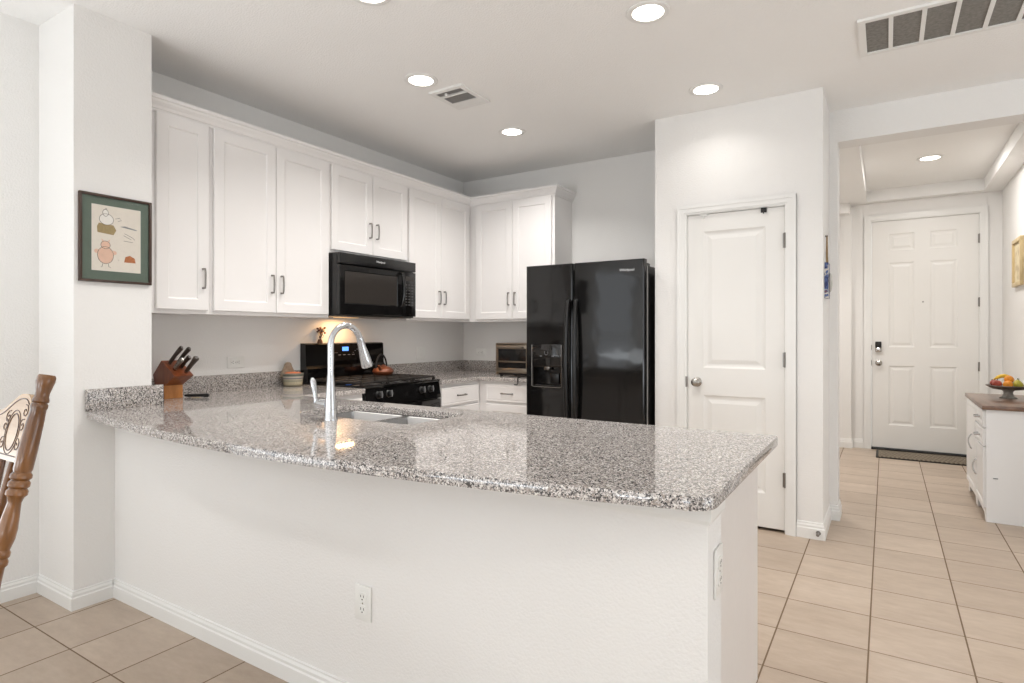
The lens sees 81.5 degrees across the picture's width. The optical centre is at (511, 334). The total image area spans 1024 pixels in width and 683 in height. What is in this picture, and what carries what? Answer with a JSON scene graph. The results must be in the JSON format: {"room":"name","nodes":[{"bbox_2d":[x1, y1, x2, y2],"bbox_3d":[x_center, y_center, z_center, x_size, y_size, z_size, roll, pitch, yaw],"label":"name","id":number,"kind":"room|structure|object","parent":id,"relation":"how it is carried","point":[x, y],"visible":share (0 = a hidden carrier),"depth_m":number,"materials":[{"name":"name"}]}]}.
{"room":"kitchen","nodes":[
{"label":"kitchen","id":0,"kind":"room"},
{"bbox_2d":[0,12,38,583],"bbox_3d":[-3.654,-0.125,0.832,0.120,2.740,4.915,0,0,32],"label":"wall","id":1,"kind":"structure","parent":0,"point":[19,39],"depth_m":2.81,"materials":[{"name":"paint"}]},
{"bbox_2d":[0,573,38,603],"bbox_3d":[-3.570,1.202,0.838,0.014,0.086,4.815,0,0,32],"label":"baseboard","id":2,"kind":"structure","parent":1,"relation":"attached to","point":[15,589],"depth_m":2.80,"materials":[{"name":"paint"}]},
{"bbox_2d":[39,3,151,590],"bbox_3d":[-2.098,-0.125,2.955,0.490,2.740,0.337,0,0,32],"label":"wall column","id":3,"kind":"structure","parent":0,"point":[95,69],"depth_m":2.78,"materials":[{"name":"paint"}]},
{"bbox_2d":[37,574,112,611],"bbox_3d":[-2.087,1.202,2.833,0.370,0.086,0.170,0,0,32],"label":"baseboard","id":4,"kind":"structure","parent":3,"relation":"attached to","point":[71,600],"depth_m":2.74,"materials":[{"name":"paint"}]},
{"bbox_2d":[78,190,151,284],"bbox_3d":[-1.881,-0.448,2.824,0.018,0.410,0.314,0,0,32],"label":"framed print","id":5,"kind":"object","parent":3,"relation":"attached to","point":[115,233],"visible":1,"depth_m":2.81,"materials":[{"name":"green wood"}]},
{"bbox_2d":[85,384,162,411],"bbox_3d":[-1.858,0.303,2.858,0.020,0.100,0.342,0,0,32],"label":"backsplash","id":6,"kind":"structure","parent":3,"relation":"attached to","point":[145,395],"depth_m":2.84,"materials":[{"name":"stone"}]},
{"bbox_2d":[152,71,462,378],"bbox_3d":[-1.337,-0.125,4.606,0.120,2.740,3.268,0,0,32],"label":"wall","id":7,"kind":"structure","parent":0,"point":[265,344],"depth_m":4.05,"materials":[{"name":"paint"}]},
{"bbox_2d":[152,110,208,314],"bbox_3d":[-1.901,-0.649,3.256,0.360,1.075,0.349,0,0,32],"label":"upper cabinet","id":8,"kind":"object","parent":7,"relation":"attached to","point":[180,147],"visible":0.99,"depth_m":3.19,"materials":[{"name":"paint"}]},
{"bbox_2d":[152,370,299,393],"bbox_3d":[-1.826,0.303,3.696,0.019,0.100,1.204,0,0,32],"label":"backsplash","id":9,"kind":"structure","parent":7,"relation":"attached to","point":[209,383],"depth_m":3.76,"materials":[{"name":"stone"}]},
{"bbox_2d":[227,356,243,367],"bbox_3d":[-1.768,0.179,3.799,0.009,0.072,0.116,0,0,32],"label":"wall outlet","id":10,"kind":"object","parent":7,"relation":"attached to","point":[232,362],"visible":1,"depth_m":3.80,"materials":[{"name":"plastic"}]},
{"bbox_2d":[189,128,328,317],"bbox_3d":[-1.585,-0.649,3.760,0.360,1.075,0.838,0,0,32],"label":"upper cabinet","id":11,"kind":"object","parent":7,"relation":"attached to","point":[269,205],"visible":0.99,"depth_m":3.63,"materials":[{"name":"paint"}]},
{"bbox_2d":[329,164,406,261],"bbox_3d":[-1.153,-0.874,4.445,0.360,0.627,0.780,0,0,32],"label":"upper cabinet","id":12,"kind":"object","parent":7,"relation":"attached to","point":[368,214],"visible":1,"depth_m":4.32,"materials":[{"name":"paint"}]},
{"bbox_2d":[328,252,415,318],"bbox_3d":[-1.107,-0.339,4.416,0.468,0.435,0.768,0,0,32],"label":"microwave","id":13,"kind":"object","parent":12,"relation":"attached to","point":[360,286],"visible":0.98,"depth_m":4.24,"materials":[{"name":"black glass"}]},
{"bbox_2d":[405,284,412,305],"bbox_3d":[-0.793,-0.302,4.583,0.002,0.164,0.088,0,0,32],"label":"control panel","id":14,"kind":"object","parent":13,"relation":"attached to","point":[409,287],"depth_m":4.58,"materials":[{"name":"black plastic"}]},
{"bbox_2d":[416,346,424,359],"bbox_3d":[-0.814,0.168,5.315,0.009,0.116,0.116,0,0,32],"label":"wall switch","id":15,"kind":"object","parent":7,"relation":"attached to","point":[420,351],"visible":1,"depth_m":5.30,"materials":[{"name":"plastic"}]},
{"bbox_2d":[378,188,469,321],"bbox_3d":[-0.720,-0.649,5.134,0.360,1.075,0.846,0,0,32],"label":"upper cabinet","id":16,"kind":"object","parent":7,"relation":"attached to","point":[438,229],"visible":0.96,"depth_m":5.01,"materials":[{"name":"paint"}]},
{"bbox_2d":[387,360,463,373],"bbox_3d":[-0.780,0.303,5.359,0.019,0.100,1.159,0,0,32],"label":"backsplash","id":17,"kind":"structure","parent":7,"relation":"attached to","point":[456,365],"depth_m":5.37,"materials":[{"name":"stone"}]},
{"bbox_2d":[115,428,720,682],"bbox_3d":[-0.687,0.815,2.146,2.761,0.860,0.130,0,0,32],"label":"wall","id":18,"kind":"structure","parent":0,"point":[468,585],"depth_m":1.82,"materials":[{"name":"paint"}]},
{"bbox_2d":[113,578,349,682],"bbox_3d":[-0.685,1.202,2.136,2.775,0.086,0.144,0,0,32],"label":"baseboard","id":19,"kind":"structure","parent":18,"relation":"attached to","point":[281,665],"depth_m":2.33,"materials":[{"name":"paint"}]},
{"bbox_2d":[355,583,371,622],"bbox_3d":[-0.486,0.877,1.937,0.072,0.116,0.009,0,0,32],"label":"wall outlet","id":20,"kind":"object","parent":18,"relation":"attached to","point":[363,594],"visible":1,"depth_m":1.93,"materials":[{"name":"plastic"}]},
{"bbox_2d":[358,592,365,601],"bbox_3d":[-0.487,0.857,1.934,0.034,0.029,0.002,0,0,32],"label":"receptacle","id":21,"kind":"object","parent":20,"relation":"attached to","point":[361,595],"depth_m":1.94,"materials":[{"name":"grey plastic"}]},
{"bbox_2d":[358,605,365,614],"bbox_3d":[-0.487,0.897,1.934,0.034,0.029,0.002,0,0,32],"label":"receptacle","id":22,"kind":"object","parent":20,"relation":"attached to","point":[361,608],"depth_m":1.94,"materials":[{"name":"grey plastic"}]},
{"bbox_2d":[516,493,724,525],"bbox_3d":[-0.684,0.411,2.136,2.774,0.052,0.144,0,0,32],"label":"trim","id":23,"kind":"structure","parent":18,"relation":"attached to","point":[707,518],"depth_m":1.41,"materials":[{"name":"paint"}]},
{"bbox_2d":[714,543,722,599],"bbox_3d":[0.498,0.569,1.428,0.009,0.116,0.072,0,0,32],"label":"wall outlet","id":24,"kind":"object","parent":18,"relation":"attached to","point":[718,553],"visible":1,"depth_m":1.41,"materials":[{"name":"plastic"}]},
{"bbox_2d":[718,555,721,569],"bbox_3d":[0.501,0.548,1.427,0.002,0.029,0.034,0,0,32],"label":"receptacle","id":25,"kind":"object","parent":24,"relation":"attached to","point":[719,556],"depth_m":1.42,"materials":[{"name":"grey plastic"}]},
{"bbox_2d":[718,572,721,586],"bbox_3d":[0.501,0.590,1.427,0.002,0.029,0.034,0,0,32],"label":"receptacle","id":26,"kind":"object","parent":24,"relation":"attached to","point":[719,573],"depth_m":1.42,"materials":[{"name":"grey plastic"}]},
{"bbox_2d":[0,0,1023,182],"bbox_3d":[0.028,-1.545,0.514,7.300,0.100,8.500,0,0,32],"label":"ceiling","id":27,"kind":"structure","parent":0,"point":[584,81],"depth_m":3.24,"materials":[{"name":"paint"}]},
{"bbox_2d":[354,0,390,5],"bbox_3d":[-0.623,-1.492,2.599,0.198,0.009,0.198,0,0,32],"label":"recessed light","id":28,"kind":"object","parent":27,"relation":"in","point":[365,2],"visible":1,"depth_m":2.66,"materials":[{"name":"paint"}]},
{"bbox_2d":[404,73,437,87],"bbox_3d":[-0.535,-1.492,3.492,0.198,0.009,0.198,0,0,32],"label":"recessed light","id":29,"kind":"object","parent":27,"relation":"in","point":[423,80],"visible":1,"depth_m":3.48,"materials":[{"name":"paint"}]},
{"bbox_2d":[429,83,489,109],"bbox_3d":[-0.327,-1.482,3.734,0.252,0.026,0.308,0,0,32],"label":"ceiling vent","id":30,"kind":"object","parent":27,"relation":"in","point":[459,96],"visible":1,"depth_m":3.72,"materials":[{"name":"metal"}]},
{"bbox_2d":[499,127,524,136],"bbox_3d":[0.000,-1.492,4.379,0.198,0.009,0.198,0,0,32],"label":"recessed light","id":31,"kind":"object","parent":27,"relation":"in","point":[507,131],"visible":1,"depth_m":4.36,"materials":[{"name":"paint"}]},
{"bbox_2d":[626,0,669,23],"bbox_3d":[0.631,-1.492,2.756,0.198,0.009,0.198,0,0,32],"label":"recessed light","id":32,"kind":"object","parent":27,"relation":"in","point":[650,11],"visible":1,"depth_m":2.75,"materials":[{"name":"paint"}]},
{"bbox_2d":[689,82,722,95],"bbox_3d":[1.183,-1.492,3.621,0.198,0.009,0.198,0,0,32],"label":"recessed light","id":33,"kind":"object","parent":27,"relation":"in","point":[709,88],"visible":1,"depth_m":3.61,"materials":[{"name":"paint"}]},
{"bbox_2d":[857,0,1023,57],"bbox_3d":[2.118,-1.489,2.778,0.855,0.012,0.422,0,0,32],"label":"ceiling vent","id":34,"kind":"object","parent":27,"relation":"in","point":[939,20],"visible":1,"depth_m":2.84,"materials":[{"name":"metal"}]},
{"bbox_2d":[0,447,1023,682],"bbox_3d":[0.907,1.295,1.910,7.300,0.100,11.800,0,0,32],"label":"floor","id":35,"kind":"structure","parent":0,"point":[912,583],"depth_m":2.61,"materials":[{"name":"tile"}]},
{"bbox_2d":[0,374,55,587],"bbox_3d":[-1.268,0.662,1.063,0.480,1.166,0.608,0,0,32],"label":"dining chair","id":36,"kind":"object","parent":35,"relation":"on","point":[22,421],"visible":1,"depth_m":1.17,"materials":[{"name":"brown wood"}]},
{"bbox_2d":[336,394,361,400],"bbox_3d":[-1.365,0.815,3.802,0.684,0.860,0.530,0,0,32],"label":"base cabinet","id":37,"kind":"object","parent":35,"relation":"on","point":[356,396],"visible":0.03,"depth_m":3.79,"materials":[{"name":"paint"}]},
{"bbox_2d":[300,342,440,406],"bbox_3d":[-1.000,0.645,4.350,0.715,1.160,0.773,0,0,32],"label":"range","id":38,"kind":"object","parent":35,"relation":"on","point":[408,389],"visible":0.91,"depth_m":4.30,"materials":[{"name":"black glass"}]},
{"bbox_2d":[316,327,325,342],"bbox_3d":[-1.394,0.005,4.345,0.050,0.120,0.076,0,0,32],"label":"flower sprig","id":39,"kind":"object","parent":38,"relation":"on","point":[320,330],"visible":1,"depth_m":4.33,"materials":[{"name":"brown plant"}]},
{"bbox_2d":[306,378,439,388],"bbox_3d":[-1.000,0.349,4.350,0.583,0.019,0.773,0,0,32],"label":"cooktop","id":40,"kind":"object","parent":38,"relation":"in","point":[384,383],"depth_m":4.15,"materials":[{"name":"black glass"}]},
{"bbox_2d":[372,354,393,374],"bbox_3d":[-0.994,0.233,4.587,0.164,0.164,0.163,0,0,-40],"label":"kettle","id":41,"kind":"object","parent":38,"relation":"on","point":[383,369],"visible":1,"depth_m":4.54,"materials":[{"name":"orange metal"}]},
{"bbox_2d":[440,380,479,410],"bbox_3d":[-0.662,0.815,4.919,0.684,0.860,0.540,0,0,32],"label":"base cabinet","id":42,"kind":"object","parent":35,"relation":"on","point":[463,395],"visible":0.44,"depth_m":4.76,"materials":[{"name":"paint"}]},
{"bbox_2d":[387,360,526,384],"bbox_3d":[-0.296,0.319,5.054,1.162,0.131,1.159,0,0,32],"label":"countertop","id":43,"kind":"structure","parent":42,"relation":"on","point":[456,371],"depth_m":5.27,"materials":[{"name":"stone"}]},
{"bbox_2d":[496,342,526,375],"bbox_3d":[0.102,0.213,5.026,0.414,0.280,0.327,0,0,32],"label":"toaster oven","id":44,"kind":"object","parent":43,"relation":"on","point":[511,358],"visible":0.39,"depth_m":4.94,"materials":[{"name":"silver metal"}]},
{"bbox_2d":[499,373,526,375],"bbox_3d":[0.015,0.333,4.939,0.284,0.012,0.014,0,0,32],"label":"tray","id":45,"kind":"object","parent":43,"relation":"on","point":[501,374],"depth_m":4.94,"materials":[{"name":"metal"}]},
{"bbox_2d":[480,380,526,414],"bbox_3d":[0.097,0.815,5.095,0.513,0.860,0.669,0,0,32],"label":"base cabinet","id":46,"kind":"object","parent":35,"relation":"on","point":[495,396],"visible":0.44,"depth_m":4.84,"materials":[{"name":"paint"}]},
{"bbox_2d":[353,411,757,682],"bbox_3d":[-0.386,0.815,2.410,2.498,0.860,0.634,0,0,32],"label":"base cabinet","id":47,"kind":"object","parent":35,"relation":"on","point":[739,518],"visible":0.02,"depth_m":1.76,"materials":[{"name":"paint"}]},
{"bbox_2d":[85,370,777,510],"bbox_3d":[-0.588,0.319,2.670,3.208,0.131,1.622,0,0,32],"label":"countertop","id":48,"kind":"structure","parent":47,"relation":"on","point":[254,415],"depth_m":1.94,"materials":[{"name":"stone"}]},
{"bbox_2d":[153,360,192,398],"bbox_3d":[-1.866,0.249,3.271,0.233,0.208,0.103,0,0,32],"label":"knife block","id":49,"kind":"object","parent":48,"relation":"on","point":[172,381],"visible":0.91,"depth_m":3.24,"materials":[{"name":"brown wood"}]},
{"bbox_2d":[168,346,182,364],"bbox_3d":[-1.822,0.116,3.216,0.144,0.109,0.019,0,0,32],"label":"knife","id":50,"kind":"object","parent":49,"relation":"in","point":[177,352],"visible":1,"depth_m":3.21,"materials":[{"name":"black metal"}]},
{"bbox_2d":[173,357,183,370],"bbox_3d":[-1.796,0.162,3.196,0.100,0.077,0.019,0,0,32],"label":"knife","id":51,"kind":"object","parent":49,"relation":"in","point":[181,360],"visible":1,"depth_m":3.19,"materials":[{"name":"silver metal"}]},
{"bbox_2d":[177,347,190,360],"bbox_3d":[-1.803,0.118,3.261,0.132,0.100,0.018,0,0,32],"label":"knife","id":52,"kind":"object","parent":49,"relation":"in","point":[187,350],"visible":0.62,"depth_m":3.24,"materials":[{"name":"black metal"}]},
{"bbox_2d":[180,355,190,367],"bbox_3d":[-1.785,0.152,3.244,0.100,0.077,0.018,0,0,32],"label":"knife","id":53,"kind":"object","parent":49,"relation":"in","point":[188,357],"visible":0.94,"depth_m":3.23,"materials":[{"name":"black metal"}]},
{"bbox_2d":[184,356,198,373],"bbox_3d":[-1.736,0.167,3.209,0.124,0.102,0.030,0,0,32],"label":"knife","id":54,"kind":"object","parent":49,"relation":"in","point":[195,359],"visible":1,"depth_m":3.19,"materials":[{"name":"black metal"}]},
{"bbox_2d":[184,393,209,396],"bbox_3d":[-1.760,0.341,3.334,0.136,0.022,0.048,0,0,1],"label":"utensil","id":55,"kind":"object","parent":48,"relation":"on","point":[205,394],"visible":1,"depth_m":3.31,"materials":[{"name":"black plastic"}]},
{"bbox_2d":[280,362,303,386],"bbox_3d":[-1.494,0.272,4.050,0.138,0.162,0.138,0,0,32],"label":"crock","id":56,"kind":"object","parent":48,"relation":"on","point":[291,378],"visible":1,"depth_m":4.01,"materials":[{"name":"beige ceramic"}]},
{"bbox_2d":[282,372,303,386],"bbox_3d":[-1.494,0.308,4.050,0.138,0.089,0.138,0,0,32],"label":"bowl","id":57,"kind":"object","parent":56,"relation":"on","point":[290,379],"depth_m":4.00,"materials":[{"name":"beige ceramic"}]},
{"bbox_2d":[310,322,372,420],"bbox_3d":[-0.730,0.151,2.554,0.141,0.403,0.256,0,0,32],"label":"faucet","id":58,"kind":"object","parent":48,"relation":"on","point":[329,404],"visible":1,"depth_m":2.44,"materials":[{"name":"grey metal"}]},
{"bbox_2d":[322,411,441,423],"bbox_3d":[-0.588,0.486,2.654,0.738,0.203,0.424,0,0,32],"label":"sink","id":59,"kind":"object","parent":48,"relation":"in","point":[398,420],"visible":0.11,"depth_m":2.77,"materials":[{"name":"silver metal"}]},
{"bbox_2d":[527,258,654,424],"bbox_3d":[0.690,0.351,4.611,0.946,1.747,0.820,0,0,32],"label":"refrigerator","id":60,"kind":"object","parent":35,"relation":"on","point":[591,325],"visible":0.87,"depth_m":4.27,"materials":[{"name":"black metal"}]},
{"bbox_2d":[876,450,966,465],"bbox_3d":[4.184,1.238,5.933,0.930,0.014,0.440,0,0,32],"label":"doormat","id":61,"kind":"object","parent":35,"relation":"on","point":[931,458],"visible":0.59,"depth_m":5.93,"materials":[{"name":"beige fabric"}]},
{"bbox_2d":[965,393,1023,526],"bbox_3d":[3.557,0.858,4.257,0.449,0.772,1.015,0,0,32],"label":"sideboard","id":62,"kind":"object","parent":35,"relation":"on","point":[995,425],"visible":1,"depth_m":3.91,"materials":[{"name":"paint"}]},
{"bbox_2d":[985,384,1023,398],"bbox_3d":[3.663,0.424,4.383,0.269,0.095,0.269,0,0,32],"label":"fruit bowl","id":63,"kind":"object","parent":62,"relation":"on","point":[1008,391],"visible":0.92,"depth_m":4.35,"materials":[{"name":"metal"}]},
{"bbox_2d":[992,379,1001,385],"bbox_3d":[3.580,0.360,4.383,0.061,0.064,0.061,0,0,32],"label":"apple","id":64,"kind":"object","parent":63,"relation":"on","point":[997,382],"visible":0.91,"depth_m":4.36,"materials":[{"name":"red food"}]},
{"bbox_2d":[991,374,1014,380],"bbox_3d":[3.674,0.323,4.444,0.139,0.050,0.030,0,0,32],"label":"banana","id":65,"kind":"object","parent":63,"relation":"in","point":[1000,375],"visible":0.76,"depth_m":4.44,"materials":[{"name":"yellow food"}]},
{"bbox_2d":[1003,381,1012,386],"bbox_3d":[3.623,0.367,4.337,0.059,0.057,0.059,0,0,32],"label":"orange","id":66,"kind":"object","parent":63,"relation":"on","point":[1006,383],"visible":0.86,"depth_m":4.32,"materials":[{"name":"orange food"}]},
{"bbox_2d":[1004,376,1013,381],"bbox_3d":[3.666,0.334,4.380,0.059,0.057,0.059,0,0,32],"label":"orange","id":67,"kind":"object","parent":63,"relation":"in","point":[1007,378],"visible":0.72,"depth_m":4.36,"materials":[{"name":"orange food"}]},
{"bbox_2d":[1013,379,1022,386],"bbox_3d":[3.687,0.361,4.324,0.058,0.077,0.058,0,0,32],"label":"pear","id":68,"kind":"object","parent":63,"relation":"on","point":[1018,383],"visible":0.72,"depth_m":4.31,"materials":[{"name":"green food"}]},
{"bbox_2d":[463,150,654,360],"bbox_3d":[0.875,-0.125,5.074,3.125,2.740,0.120,0,0,32],"label":"wall","id":69,"kind":"structure","parent":0,"point":[613,205],"depth_m":5.10,"materials":[{"name":"paint"}]},
{"bbox_2d":[152,92,575,206],"bbox_3d":[-0.660,-1.198,4.118,0.923,0.077,3.131,0,0,32],"label":"crown molding","id":70,"kind":"structure","parent":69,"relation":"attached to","point":[161,103],"depth_m":4.00,"materials":[{"name":"paint"}]},
{"bbox_2d":[464,360,495,370],"bbox_3d":[0.016,0.303,5.531,1.143,0.100,0.019,0,0,32],"label":"backsplash","id":71,"kind":"structure","parent":69,"relation":"attached to","point":[473,365],"depth_m":5.73,"materials":[{"name":"stone"}]},
{"bbox_2d":[476,349,485,355],"bbox_3d":[-0.300,0.175,5.737,0.116,0.072,0.009,0,0,32],"label":"wall outlet","id":72,"kind":"object","parent":69,"relation":"attached to","point":[479,352],"visible":1,"depth_m":5.74,"materials":[{"name":"plastic"}]},
{"bbox_2d":[449,195,571,322],"bbox_3d":[-0.074,-0.649,5.384,1.186,1.075,0.365,0,0,32],"label":"upper cabinet","id":73,"kind":"object","parent":69,"relation":"attached to","point":[507,238],"visible":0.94,"depth_m":5.17,"materials":[{"name":"paint"}]},
{"bbox_2d":[655,87,828,523],"bbox_3d":[1.615,-0.125,4.147,1.041,2.740,0.660,0,0,32],"label":"wall","id":74,"kind":"structure","parent":0,"point":[777,145],"depth_m":3.78,"materials":[{"name":"paint"}]},
{"bbox_2d":[677,193,795,536],"bbox_3d":[1.456,0.188,3.883,0.736,2.114,0.156,0,0,32],"label":"door","id":75,"kind":"structure","parent":74,"relation":"in","point":[736,264],"depth_m":3.84,"materials":[{"name":"paint"}]},
{"bbox_2d":[761,207,766,213],"bbox_3d":[1.593,-0.783,3.761,0.034,0.040,0.025,0,0,32],"label":"hook","id":76,"kind":"object","parent":75,"relation":"attached to","point":[764,209],"visible":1,"depth_m":3.76,"materials":[{"name":"grey metal"}]},
{"bbox_2d":[796,499,841,540],"bbox_3d":[2.018,1.195,3.885,0.208,0.100,0.674,0,0,32],"label":"baseboard","id":77,"kind":"structure","parent":74,"relation":"attached to","point":[804,529],"depth_m":3.64,"materials":[{"name":"paint"}]},
{"bbox_2d":[824,235,832,298],"bbox_3d":[1.982,-0.424,3.715,0.040,0.398,0.140,0,0,32],"label":"wall ornament","id":78,"kind":"object","parent":74,"relation":"hanging from","point":[828,281],"visible":1,"depth_m":3.67,"materials":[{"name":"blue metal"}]},
{"bbox_2d":[829,142,838,504],"bbox_3d":[2.171,-0.020,4.080,0.128,2.530,0.180,0,0,32],"label":"wall","id":79,"kind":"structure","parent":74,"relation":"attached to","point":[833,147],"depth_m":3.98,"materials":[{"name":"paint"}]},
{"bbox_2d":[839,191,1001,438],"bbox_3d":[3.734,-0.205,6.612,2.675,2.900,0.210,0,0,32],"label":"wall","id":80,"kind":"structure","parent":0,"point":[851,226],"depth_m":6.51,"materials":[{"name":"paint"}]},
{"bbox_2d":[839,438,863,447],"bbox_3d":[3.695,1.195,6.545,2.641,0.100,0.084,0,0,32],"label":"baseboard","id":81,"kind":"structure","parent":80,"relation":"attached to","point":[843,442],"depth_m":6.52,"materials":[{"name":"paint"}]},
{"bbox_2d":[864,205,988,456],"bbox_3d":[4.322,-0.022,6.242,1.067,2.534,0.170,0,0,32],"label":"door","id":82,"kind":"structure","parent":80,"relation":"in","point":[926,273],"depth_m":6.22,"materials":[{"name":"paint"}]},
{"bbox_2d":[829,78,1023,148],"bbox_3d":[3.716,-1.390,3.108,3.622,0.210,0.180,0,0,32],"label":"ceiling beam","id":83,"kind":"structure","parent":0,"point":[999,103],"depth_m":3.71,"materials":[{"name":"paint"}]},
{"bbox_2d":[839,122,1023,214],"bbox_3d":[3.004,-1.485,5.429,2.900,0.340,3.010,0,0,32],"label":"ceiling","id":84,"kind":"structure","parent":0,"point":[981,160],"depth_m":5.33,"materials":[{"name":"paint"}]},
{"bbox_2d":[916,154,943,161],"bbox_3d":[3.649,-1.536,5.183,0.198,0.009,0.198,0,0,32],"label":"recessed light","id":85,"kind":"object","parent":84,"relation":"in","point":[937,156],"visible":1,"depth_m":5.18,"materials":[{"name":"paint"}]},
{"bbox_2d":[1002,165,1023,394],"bbox_3d":[5.056,-0.205,4.019,2.325,2.900,3.150,0,0,32],"label":"wall","id":86,"kind":"structure","parent":0,"point":[1013,193],"depth_m":5.40,"materials":[{"name":"paint"}]},
{"bbox_2d":[1012,235,1023,287],"bbox_3d":[4.353,-0.620,5.112,0.028,0.410,0.390,0,0,32],"label":"framed picture","id":87,"kind":"object","parent":86,"relation":"attached to","point":[1018,243],"visible":1,"depth_m":5.09,"materials":[{"name":"brown wood"}]},
{"bbox_2d":[1015,242,1019,281],"bbox_3d":[4.359,-0.620,5.108,0.011,0.340,0.320,0,0,32],"label":"print","id":88,"kind":"object","parent":87,"relation":"attached to","point":[1017,244],"depth_m":5.13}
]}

